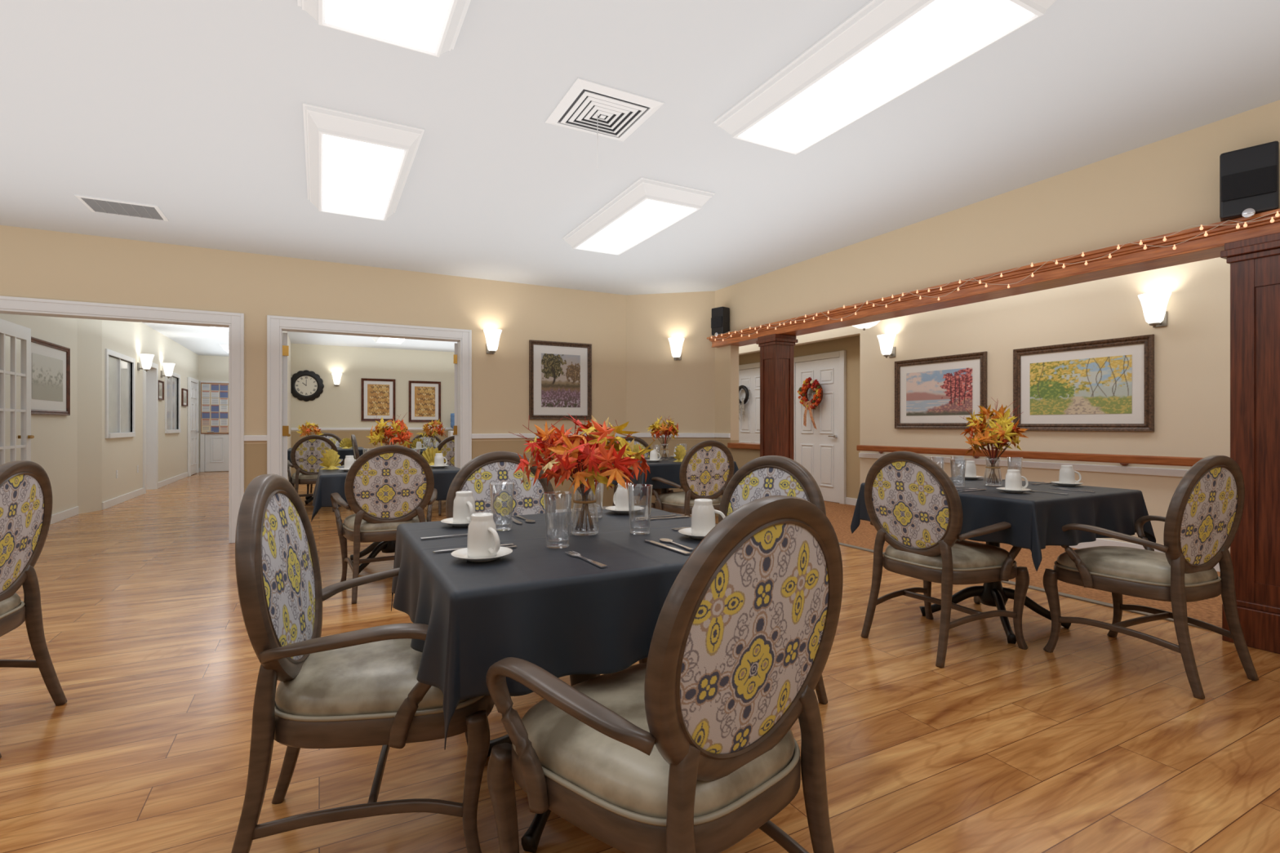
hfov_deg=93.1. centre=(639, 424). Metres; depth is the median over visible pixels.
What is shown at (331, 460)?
folded napkin
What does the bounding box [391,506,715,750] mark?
tablecloth
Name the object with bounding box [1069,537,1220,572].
baseboard
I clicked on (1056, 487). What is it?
spoon
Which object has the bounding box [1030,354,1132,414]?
art print
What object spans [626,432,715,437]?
chair rail
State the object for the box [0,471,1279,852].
floor
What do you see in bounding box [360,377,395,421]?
framed picture
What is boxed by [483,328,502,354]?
wall sconce
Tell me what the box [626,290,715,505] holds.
wall
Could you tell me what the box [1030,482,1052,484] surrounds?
fork
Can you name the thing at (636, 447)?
folded napkin
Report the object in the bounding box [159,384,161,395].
art print
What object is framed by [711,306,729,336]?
wall speaker
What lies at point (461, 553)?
saucer
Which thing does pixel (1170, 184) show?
wall
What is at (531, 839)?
dining table
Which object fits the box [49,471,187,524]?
baseboard
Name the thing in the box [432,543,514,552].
knife
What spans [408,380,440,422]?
framed picture
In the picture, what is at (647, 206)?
ceiling light
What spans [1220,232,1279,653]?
wooden pillar
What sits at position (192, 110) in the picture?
ceiling
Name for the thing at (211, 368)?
wall
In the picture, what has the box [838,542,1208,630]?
room structure
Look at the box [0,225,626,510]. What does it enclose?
wall
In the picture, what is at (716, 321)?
speaker grille
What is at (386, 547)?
dining table
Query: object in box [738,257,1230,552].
wall
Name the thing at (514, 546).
spoon
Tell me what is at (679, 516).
knife
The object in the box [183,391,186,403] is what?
art print
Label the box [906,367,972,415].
art print
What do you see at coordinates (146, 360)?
wall sconce
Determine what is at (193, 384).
door
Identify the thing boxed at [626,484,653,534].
drinking glass
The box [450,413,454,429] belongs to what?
water bottle
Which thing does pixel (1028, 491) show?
fork
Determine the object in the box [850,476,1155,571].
tablecloth
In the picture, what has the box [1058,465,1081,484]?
coffee mug
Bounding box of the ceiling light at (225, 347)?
[218,343,228,353]
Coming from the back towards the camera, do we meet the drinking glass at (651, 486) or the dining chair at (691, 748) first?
the drinking glass at (651, 486)
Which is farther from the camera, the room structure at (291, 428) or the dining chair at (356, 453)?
the room structure at (291, 428)
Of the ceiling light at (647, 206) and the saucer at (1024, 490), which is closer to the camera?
the saucer at (1024, 490)
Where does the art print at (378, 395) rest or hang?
attached to the framed picture at (377, 395)
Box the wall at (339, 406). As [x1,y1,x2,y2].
[290,342,454,476]
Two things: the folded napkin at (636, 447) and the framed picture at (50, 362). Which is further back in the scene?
the framed picture at (50, 362)
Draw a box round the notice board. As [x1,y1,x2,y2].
[200,382,228,433]
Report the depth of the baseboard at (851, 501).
8.36 m
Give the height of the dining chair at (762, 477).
0.987 m
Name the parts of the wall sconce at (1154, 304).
wall plate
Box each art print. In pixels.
[31,352,62,401]
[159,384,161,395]
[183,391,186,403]
[367,384,389,415]
[414,386,435,417]
[541,353,580,407]
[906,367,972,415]
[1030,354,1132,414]
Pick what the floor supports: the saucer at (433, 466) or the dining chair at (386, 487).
the dining chair at (386, 487)
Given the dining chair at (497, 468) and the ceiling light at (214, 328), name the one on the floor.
the dining chair at (497, 468)
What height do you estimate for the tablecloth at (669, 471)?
0.308 m
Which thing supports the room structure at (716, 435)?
attached to the wall at (1170, 184)
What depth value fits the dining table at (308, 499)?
8.56 m
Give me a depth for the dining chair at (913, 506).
2.95 m
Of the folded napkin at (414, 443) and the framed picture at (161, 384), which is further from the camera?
the framed picture at (161, 384)
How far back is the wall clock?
12.24 m
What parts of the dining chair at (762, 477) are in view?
leg, backrest panel, backrest frame, leg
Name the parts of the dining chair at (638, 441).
leg, backrest frame, backrest panel, seat frame, leg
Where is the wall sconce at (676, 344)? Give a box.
[667,337,684,360]
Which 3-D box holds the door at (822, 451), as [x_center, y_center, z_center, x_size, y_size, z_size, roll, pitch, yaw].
[2.590,0.035,8.907,0.085,2.150,1.080,0,0,-28]
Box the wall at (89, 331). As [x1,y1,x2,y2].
[77,318,102,514]
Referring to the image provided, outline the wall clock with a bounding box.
[290,369,324,401]
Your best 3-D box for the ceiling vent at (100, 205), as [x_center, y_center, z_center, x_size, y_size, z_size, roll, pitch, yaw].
[-3.893,-1.630,4.575,0.470,0.010,0.380,0,0,-28]
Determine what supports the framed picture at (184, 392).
attached to the wall at (54, 446)
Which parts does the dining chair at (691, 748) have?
leg, armrest, seat frame, seat, leg, backrest frame, backrest panel, leg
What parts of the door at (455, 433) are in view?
frame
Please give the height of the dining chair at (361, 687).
0.987 m
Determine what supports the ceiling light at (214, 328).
attached to the ceiling
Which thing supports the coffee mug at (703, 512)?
on the saucer at (686, 531)
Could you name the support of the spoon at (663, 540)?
on the tablecloth at (557, 611)
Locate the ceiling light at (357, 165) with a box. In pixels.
[302,102,424,221]
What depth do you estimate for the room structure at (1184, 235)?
3.92 m
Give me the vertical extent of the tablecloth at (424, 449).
0.309 m
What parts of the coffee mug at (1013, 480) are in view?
handle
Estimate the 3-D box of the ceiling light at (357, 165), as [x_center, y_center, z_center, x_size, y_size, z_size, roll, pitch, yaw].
[-1.794,-1.582,3.859,0.588,0.106,1.478,0,0,-28]
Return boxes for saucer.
[430,465,448,467]
[440,517,469,526]
[450,546,512,562]
[604,506,644,513]
[645,459,662,462]
[678,527,705,539]
[956,475,983,479]
[995,487,1031,493]
[1050,481,1083,486]
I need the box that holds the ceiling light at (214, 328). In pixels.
[208,326,228,331]
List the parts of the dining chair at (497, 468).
backrest frame, backrest panel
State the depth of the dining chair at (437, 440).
9.59 m
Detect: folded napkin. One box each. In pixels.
[319,448,341,469]
[339,437,352,448]
[410,437,426,448]
[421,446,445,465]
[632,443,645,457]
[673,444,686,462]
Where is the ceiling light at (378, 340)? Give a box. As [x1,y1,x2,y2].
[371,336,405,343]
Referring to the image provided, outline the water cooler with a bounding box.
[448,413,454,436]
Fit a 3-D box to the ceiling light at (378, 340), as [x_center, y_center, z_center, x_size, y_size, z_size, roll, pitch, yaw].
[-4.412,-1.582,10.790,0.588,0.106,1.478,0,0,-28]
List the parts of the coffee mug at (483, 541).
handle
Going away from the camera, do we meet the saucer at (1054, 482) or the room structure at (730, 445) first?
the saucer at (1054, 482)
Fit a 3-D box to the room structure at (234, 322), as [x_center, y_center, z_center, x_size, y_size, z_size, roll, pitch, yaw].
[-4.654,0.029,5.338,1.974,2.162,0.190,0,0,-28]
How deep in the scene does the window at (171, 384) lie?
11.65 m
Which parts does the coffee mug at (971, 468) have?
handle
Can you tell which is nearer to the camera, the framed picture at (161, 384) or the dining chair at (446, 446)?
the dining chair at (446, 446)
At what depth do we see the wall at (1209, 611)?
4.74 m
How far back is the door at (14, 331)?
5.51 m
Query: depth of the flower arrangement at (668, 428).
5.94 m
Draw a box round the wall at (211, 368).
[198,355,228,471]
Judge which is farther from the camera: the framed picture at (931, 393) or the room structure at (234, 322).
the framed picture at (931, 393)
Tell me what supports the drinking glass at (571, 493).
on the tablecloth at (557, 611)
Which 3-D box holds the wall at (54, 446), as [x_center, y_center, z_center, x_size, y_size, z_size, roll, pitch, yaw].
[-8.022,-0.263,9.540,0.250,2.745,10.430,0,0,-28]
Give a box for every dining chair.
[0,460,66,758]
[231,474,494,852]
[287,435,343,511]
[306,432,344,493]
[330,444,437,603]
[349,434,359,510]
[409,433,441,448]
[426,435,454,515]
[445,451,599,676]
[485,495,843,852]
[612,435,673,512]
[639,455,827,704]
[648,440,733,517]
[860,451,1029,667]
[1042,455,1258,698]
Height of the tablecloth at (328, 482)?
0.310 m
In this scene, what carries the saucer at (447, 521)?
on the tablecloth at (557, 611)
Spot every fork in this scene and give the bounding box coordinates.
[420,533,467,539]
[564,551,607,568]
[573,508,599,516]
[671,524,716,530]
[1028,490,1068,494]
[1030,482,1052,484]
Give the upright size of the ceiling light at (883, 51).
0.106 m
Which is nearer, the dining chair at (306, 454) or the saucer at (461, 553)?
the saucer at (461, 553)
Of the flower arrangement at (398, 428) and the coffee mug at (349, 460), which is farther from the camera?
the flower arrangement at (398, 428)
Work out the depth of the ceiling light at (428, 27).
2.31 m
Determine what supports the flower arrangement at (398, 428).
on the tablecloth at (328, 482)
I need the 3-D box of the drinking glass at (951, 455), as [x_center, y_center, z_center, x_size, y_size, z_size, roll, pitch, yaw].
[1.949,0.268,3.714,0.081,0.152,0.081,0,0,-28]
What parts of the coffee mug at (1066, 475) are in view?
handle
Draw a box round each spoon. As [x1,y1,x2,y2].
[506,545,517,548]
[515,515,535,522]
[634,515,676,519]
[659,537,693,550]
[956,488,977,490]
[1056,487,1093,491]
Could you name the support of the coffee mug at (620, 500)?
on the saucer at (612, 508)
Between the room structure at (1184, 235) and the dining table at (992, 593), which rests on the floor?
the dining table at (992, 593)
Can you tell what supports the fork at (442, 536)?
on the tablecloth at (557, 611)
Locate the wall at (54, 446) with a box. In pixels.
[0,313,198,515]
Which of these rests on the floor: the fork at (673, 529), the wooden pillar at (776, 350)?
the wooden pillar at (776, 350)
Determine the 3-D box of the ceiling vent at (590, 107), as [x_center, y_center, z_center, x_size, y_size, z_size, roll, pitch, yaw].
[-0.195,-1.485,3.167,0.470,0.300,0.470,0,0,-28]
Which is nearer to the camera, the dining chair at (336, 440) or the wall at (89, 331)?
the wall at (89, 331)
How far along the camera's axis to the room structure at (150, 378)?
10.41 m
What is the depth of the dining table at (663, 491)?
5.92 m
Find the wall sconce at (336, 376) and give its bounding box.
[331,373,342,386]
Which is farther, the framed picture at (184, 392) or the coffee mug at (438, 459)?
the framed picture at (184, 392)
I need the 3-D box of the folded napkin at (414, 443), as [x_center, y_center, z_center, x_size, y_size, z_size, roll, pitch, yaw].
[-3.154,0.264,8.627,0.216,0.160,0.100,0,0,-28]
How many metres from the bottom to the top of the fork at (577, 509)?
0.003 m
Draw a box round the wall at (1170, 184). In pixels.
[715,99,1279,516]
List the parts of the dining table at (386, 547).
leg, leg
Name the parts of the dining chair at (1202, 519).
leg, leg, armrest, seat frame, seat, armrest, leg, backrest frame, backrest panel, leg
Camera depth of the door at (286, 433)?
6.05 m
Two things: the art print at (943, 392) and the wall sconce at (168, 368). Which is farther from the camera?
the wall sconce at (168, 368)
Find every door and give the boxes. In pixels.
[0,318,34,465]
[187,377,199,476]
[200,381,228,471]
[282,332,290,479]
[453,342,457,467]
[738,362,759,443]
[794,350,846,504]
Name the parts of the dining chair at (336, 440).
leg, leg, backrest frame, backrest panel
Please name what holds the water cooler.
on the floor
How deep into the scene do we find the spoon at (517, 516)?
2.16 m
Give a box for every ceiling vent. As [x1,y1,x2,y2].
[74,194,168,221]
[545,77,664,168]
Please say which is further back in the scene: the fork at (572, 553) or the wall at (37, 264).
the wall at (37, 264)
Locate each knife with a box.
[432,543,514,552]
[503,515,522,524]
[635,515,689,520]
[644,539,691,554]
[958,488,986,492]
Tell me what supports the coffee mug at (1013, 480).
on the saucer at (1024, 490)
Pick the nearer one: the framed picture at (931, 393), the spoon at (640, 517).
the spoon at (640, 517)
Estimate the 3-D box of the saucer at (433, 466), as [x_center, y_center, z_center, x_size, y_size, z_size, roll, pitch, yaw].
[-1.612,0.335,4.861,0.154,0.017,0.154,0,0,-28]
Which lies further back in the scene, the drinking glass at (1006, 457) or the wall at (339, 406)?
the wall at (339, 406)
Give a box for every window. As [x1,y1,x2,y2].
[105,348,135,438]
[164,372,181,433]
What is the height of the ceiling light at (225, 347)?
0.106 m
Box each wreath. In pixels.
[738,385,748,420]
[797,377,822,429]
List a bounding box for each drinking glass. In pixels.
[488,482,514,531]
[543,491,572,548]
[584,483,603,518]
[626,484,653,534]
[950,458,966,487]
[951,455,965,481]
[1006,457,1022,475]
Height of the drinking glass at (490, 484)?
0.152 m
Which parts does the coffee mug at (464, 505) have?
handle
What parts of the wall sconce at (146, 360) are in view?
wall plate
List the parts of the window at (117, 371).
pane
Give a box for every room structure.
[0,295,244,543]
[142,362,158,493]
[244,433,626,441]
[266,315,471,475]
[290,427,453,430]
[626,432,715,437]
[706,208,1279,342]
[711,222,1279,347]
[714,433,730,438]
[727,442,759,449]
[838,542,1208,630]
[858,453,1188,477]
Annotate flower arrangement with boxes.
[296,421,324,436]
[365,412,413,448]
[416,418,445,448]
[508,413,654,536]
[647,415,679,459]
[960,397,1028,486]
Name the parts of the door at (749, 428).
casing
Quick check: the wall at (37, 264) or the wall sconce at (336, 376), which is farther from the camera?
the wall sconce at (336, 376)
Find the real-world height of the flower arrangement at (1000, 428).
0.498 m
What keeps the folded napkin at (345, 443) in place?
on the tablecloth at (342, 452)
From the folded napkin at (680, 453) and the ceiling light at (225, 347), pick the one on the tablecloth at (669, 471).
the folded napkin at (680, 453)
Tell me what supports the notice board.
attached to the door at (214, 447)
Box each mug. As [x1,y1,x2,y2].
[343,455,355,469]
[416,441,424,448]
[434,453,447,466]
[453,490,475,523]
[466,512,500,558]
[613,482,634,511]
[649,449,660,460]
[690,498,725,535]
[960,460,976,477]
[1004,469,1028,490]
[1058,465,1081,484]
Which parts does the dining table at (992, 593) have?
leg, leg, leg, leg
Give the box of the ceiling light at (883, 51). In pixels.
[713,0,1056,155]
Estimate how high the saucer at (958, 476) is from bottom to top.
0.017 m
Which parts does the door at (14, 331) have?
handle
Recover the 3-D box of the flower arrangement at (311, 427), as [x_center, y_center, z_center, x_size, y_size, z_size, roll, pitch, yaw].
[-4.774,0.141,8.737,0.384,0.405,0.287,0,0,38]
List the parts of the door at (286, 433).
frame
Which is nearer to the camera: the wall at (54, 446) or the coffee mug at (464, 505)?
the coffee mug at (464, 505)
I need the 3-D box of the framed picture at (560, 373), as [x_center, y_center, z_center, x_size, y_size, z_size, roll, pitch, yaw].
[-0.938,-0.525,7.212,0.780,0.920,0.032,0,0,-28]
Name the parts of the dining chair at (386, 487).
armrest, leg, leg, seat frame, seat, backrest frame, backrest panel, leg, armrest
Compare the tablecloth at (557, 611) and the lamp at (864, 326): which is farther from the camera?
the lamp at (864, 326)
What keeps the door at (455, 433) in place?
attached to the door frame at (276, 325)
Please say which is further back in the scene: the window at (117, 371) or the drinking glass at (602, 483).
the window at (117, 371)
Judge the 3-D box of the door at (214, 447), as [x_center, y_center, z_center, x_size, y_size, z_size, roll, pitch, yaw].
[-9.845,0.040,14.427,1.030,2.140,0.085,0,0,-28]
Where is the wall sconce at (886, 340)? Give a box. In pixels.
[876,333,896,358]
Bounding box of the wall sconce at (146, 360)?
[137,353,154,371]
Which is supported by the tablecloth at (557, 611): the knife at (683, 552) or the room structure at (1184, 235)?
the knife at (683, 552)
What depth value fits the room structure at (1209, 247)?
4.04 m
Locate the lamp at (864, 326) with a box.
[852,320,880,330]
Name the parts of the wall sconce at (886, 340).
wall plate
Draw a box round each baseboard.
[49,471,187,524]
[555,506,608,512]
[845,497,857,505]
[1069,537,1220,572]
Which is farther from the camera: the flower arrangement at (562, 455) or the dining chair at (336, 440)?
the dining chair at (336, 440)
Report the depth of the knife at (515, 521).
2.16 m
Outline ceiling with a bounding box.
[0,0,1279,356]
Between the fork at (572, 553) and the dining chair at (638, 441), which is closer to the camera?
the fork at (572, 553)
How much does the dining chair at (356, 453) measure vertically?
0.987 m
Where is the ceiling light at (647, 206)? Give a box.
[562,176,715,255]
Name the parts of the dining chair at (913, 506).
leg, backrest panel, backrest frame, leg, leg, seat frame, seat, armrest, leg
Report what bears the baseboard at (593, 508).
attached to the wall at (37, 264)
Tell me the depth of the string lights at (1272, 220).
3.85 m
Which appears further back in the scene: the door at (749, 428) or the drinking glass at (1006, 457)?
the door at (749, 428)
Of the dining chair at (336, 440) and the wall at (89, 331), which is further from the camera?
the dining chair at (336, 440)
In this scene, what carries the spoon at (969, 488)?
on the tablecloth at (1037, 520)
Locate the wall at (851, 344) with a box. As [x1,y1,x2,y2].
[738,335,859,502]
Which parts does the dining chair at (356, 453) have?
backrest frame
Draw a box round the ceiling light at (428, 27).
[297,0,471,57]
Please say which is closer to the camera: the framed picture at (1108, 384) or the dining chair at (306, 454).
the framed picture at (1108, 384)
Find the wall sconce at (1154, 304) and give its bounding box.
[1137,291,1171,328]
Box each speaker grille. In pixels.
[711,315,722,328]
[1221,164,1277,201]
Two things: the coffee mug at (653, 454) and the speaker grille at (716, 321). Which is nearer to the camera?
the coffee mug at (653, 454)
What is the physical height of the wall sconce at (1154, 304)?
0.270 m
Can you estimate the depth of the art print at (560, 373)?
7.21 m
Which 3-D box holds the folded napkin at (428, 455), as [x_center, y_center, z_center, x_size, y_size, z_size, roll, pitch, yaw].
[-1.747,0.264,5.095,0.216,0.160,0.100,0,0,-8]
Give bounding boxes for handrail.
[856,444,1203,466]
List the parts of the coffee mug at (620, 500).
handle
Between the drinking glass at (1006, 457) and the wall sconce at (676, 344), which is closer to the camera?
the drinking glass at (1006, 457)
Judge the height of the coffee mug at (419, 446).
0.107 m
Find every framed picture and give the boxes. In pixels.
[31,336,70,415]
[158,380,164,400]
[181,388,187,406]
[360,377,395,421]
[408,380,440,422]
[528,339,591,419]
[894,351,986,429]
[1013,333,1154,431]
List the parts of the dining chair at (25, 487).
seat, seat frame, backrest panel, backrest frame, leg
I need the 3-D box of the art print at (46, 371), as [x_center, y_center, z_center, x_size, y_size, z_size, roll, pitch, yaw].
[-6.519,-0.510,6.676,0.001,0.480,0.860,0,0,-28]
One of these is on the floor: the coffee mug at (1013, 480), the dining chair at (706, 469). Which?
the dining chair at (706, 469)
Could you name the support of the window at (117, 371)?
in the wall at (54, 446)
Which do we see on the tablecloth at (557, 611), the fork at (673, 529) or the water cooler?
the fork at (673, 529)
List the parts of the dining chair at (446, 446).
leg, backrest frame, backrest panel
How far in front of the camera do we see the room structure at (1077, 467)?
5.44 m
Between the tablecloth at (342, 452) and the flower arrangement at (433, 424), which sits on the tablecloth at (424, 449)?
the flower arrangement at (433, 424)
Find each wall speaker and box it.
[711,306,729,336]
[1219,141,1279,222]
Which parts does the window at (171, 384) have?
pane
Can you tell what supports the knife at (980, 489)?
on the tablecloth at (1037, 520)
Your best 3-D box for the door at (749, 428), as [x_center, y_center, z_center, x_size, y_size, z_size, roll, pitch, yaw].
[1.892,0.035,10.224,0.085,2.150,1.080,0,0,-28]
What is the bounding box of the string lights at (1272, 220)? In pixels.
[711,210,1279,341]
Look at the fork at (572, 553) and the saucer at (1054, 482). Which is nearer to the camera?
the fork at (572, 553)
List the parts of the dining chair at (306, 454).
armrest, leg, seat frame, seat, backrest panel, backrest frame, armrest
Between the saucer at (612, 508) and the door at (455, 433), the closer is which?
the saucer at (612, 508)
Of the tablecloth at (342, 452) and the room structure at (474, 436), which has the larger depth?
the tablecloth at (342, 452)
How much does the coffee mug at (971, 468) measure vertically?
0.107 m
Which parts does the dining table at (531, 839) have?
leg, leg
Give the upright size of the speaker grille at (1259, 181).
0.129 m
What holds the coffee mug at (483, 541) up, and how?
on the saucer at (461, 553)
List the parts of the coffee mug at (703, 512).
handle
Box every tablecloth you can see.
[287,446,367,466]
[311,464,460,521]
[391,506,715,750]
[409,448,435,454]
[594,457,738,500]
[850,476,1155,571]
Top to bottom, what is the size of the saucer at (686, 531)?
0.017 m
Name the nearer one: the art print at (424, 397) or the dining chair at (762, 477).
the dining chair at (762, 477)
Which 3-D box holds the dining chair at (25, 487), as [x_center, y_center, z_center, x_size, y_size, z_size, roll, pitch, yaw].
[-2.495,0.624,2.094,0.629,0.987,0.686,0,0,-22]
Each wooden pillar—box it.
[755,333,797,460]
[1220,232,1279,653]
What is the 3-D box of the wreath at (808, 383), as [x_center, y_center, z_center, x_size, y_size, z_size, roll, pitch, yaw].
[2.499,-0.316,8.881,0.148,0.771,0.490,0,0,-28]
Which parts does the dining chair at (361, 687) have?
leg, backrest frame, leg, backrest panel, armrest, armrest, seat, seat frame, leg, leg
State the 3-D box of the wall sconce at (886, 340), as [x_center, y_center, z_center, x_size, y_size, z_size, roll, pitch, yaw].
[2.902,-0.920,7.126,0.199,0.270,0.200,0,0,-28]
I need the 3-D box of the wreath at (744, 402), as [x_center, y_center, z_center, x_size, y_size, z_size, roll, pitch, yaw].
[1.739,-0.355,10.369,0.078,0.649,0.340,0,0,-28]
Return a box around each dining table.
[304,496,313,503]
[350,540,395,574]
[487,674,597,852]
[661,488,667,493]
[919,542,1071,644]
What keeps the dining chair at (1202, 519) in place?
on the floor
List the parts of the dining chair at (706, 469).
armrest, seat frame, leg, seat, backrest frame, backrest panel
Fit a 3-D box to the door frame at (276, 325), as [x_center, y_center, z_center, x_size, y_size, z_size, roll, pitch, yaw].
[-2.762,0.029,6.339,1.934,2.162,0.190,0,0,-28]
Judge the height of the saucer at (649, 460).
0.017 m
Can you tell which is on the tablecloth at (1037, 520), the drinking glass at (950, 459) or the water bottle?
the drinking glass at (950, 459)
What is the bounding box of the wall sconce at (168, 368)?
[160,362,175,378]
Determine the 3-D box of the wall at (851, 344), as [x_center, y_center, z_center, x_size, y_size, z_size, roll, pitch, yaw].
[2.041,-0.263,9.737,0.480,2.745,4.700,0,0,-28]
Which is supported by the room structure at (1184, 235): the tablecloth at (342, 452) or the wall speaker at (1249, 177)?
the wall speaker at (1249, 177)

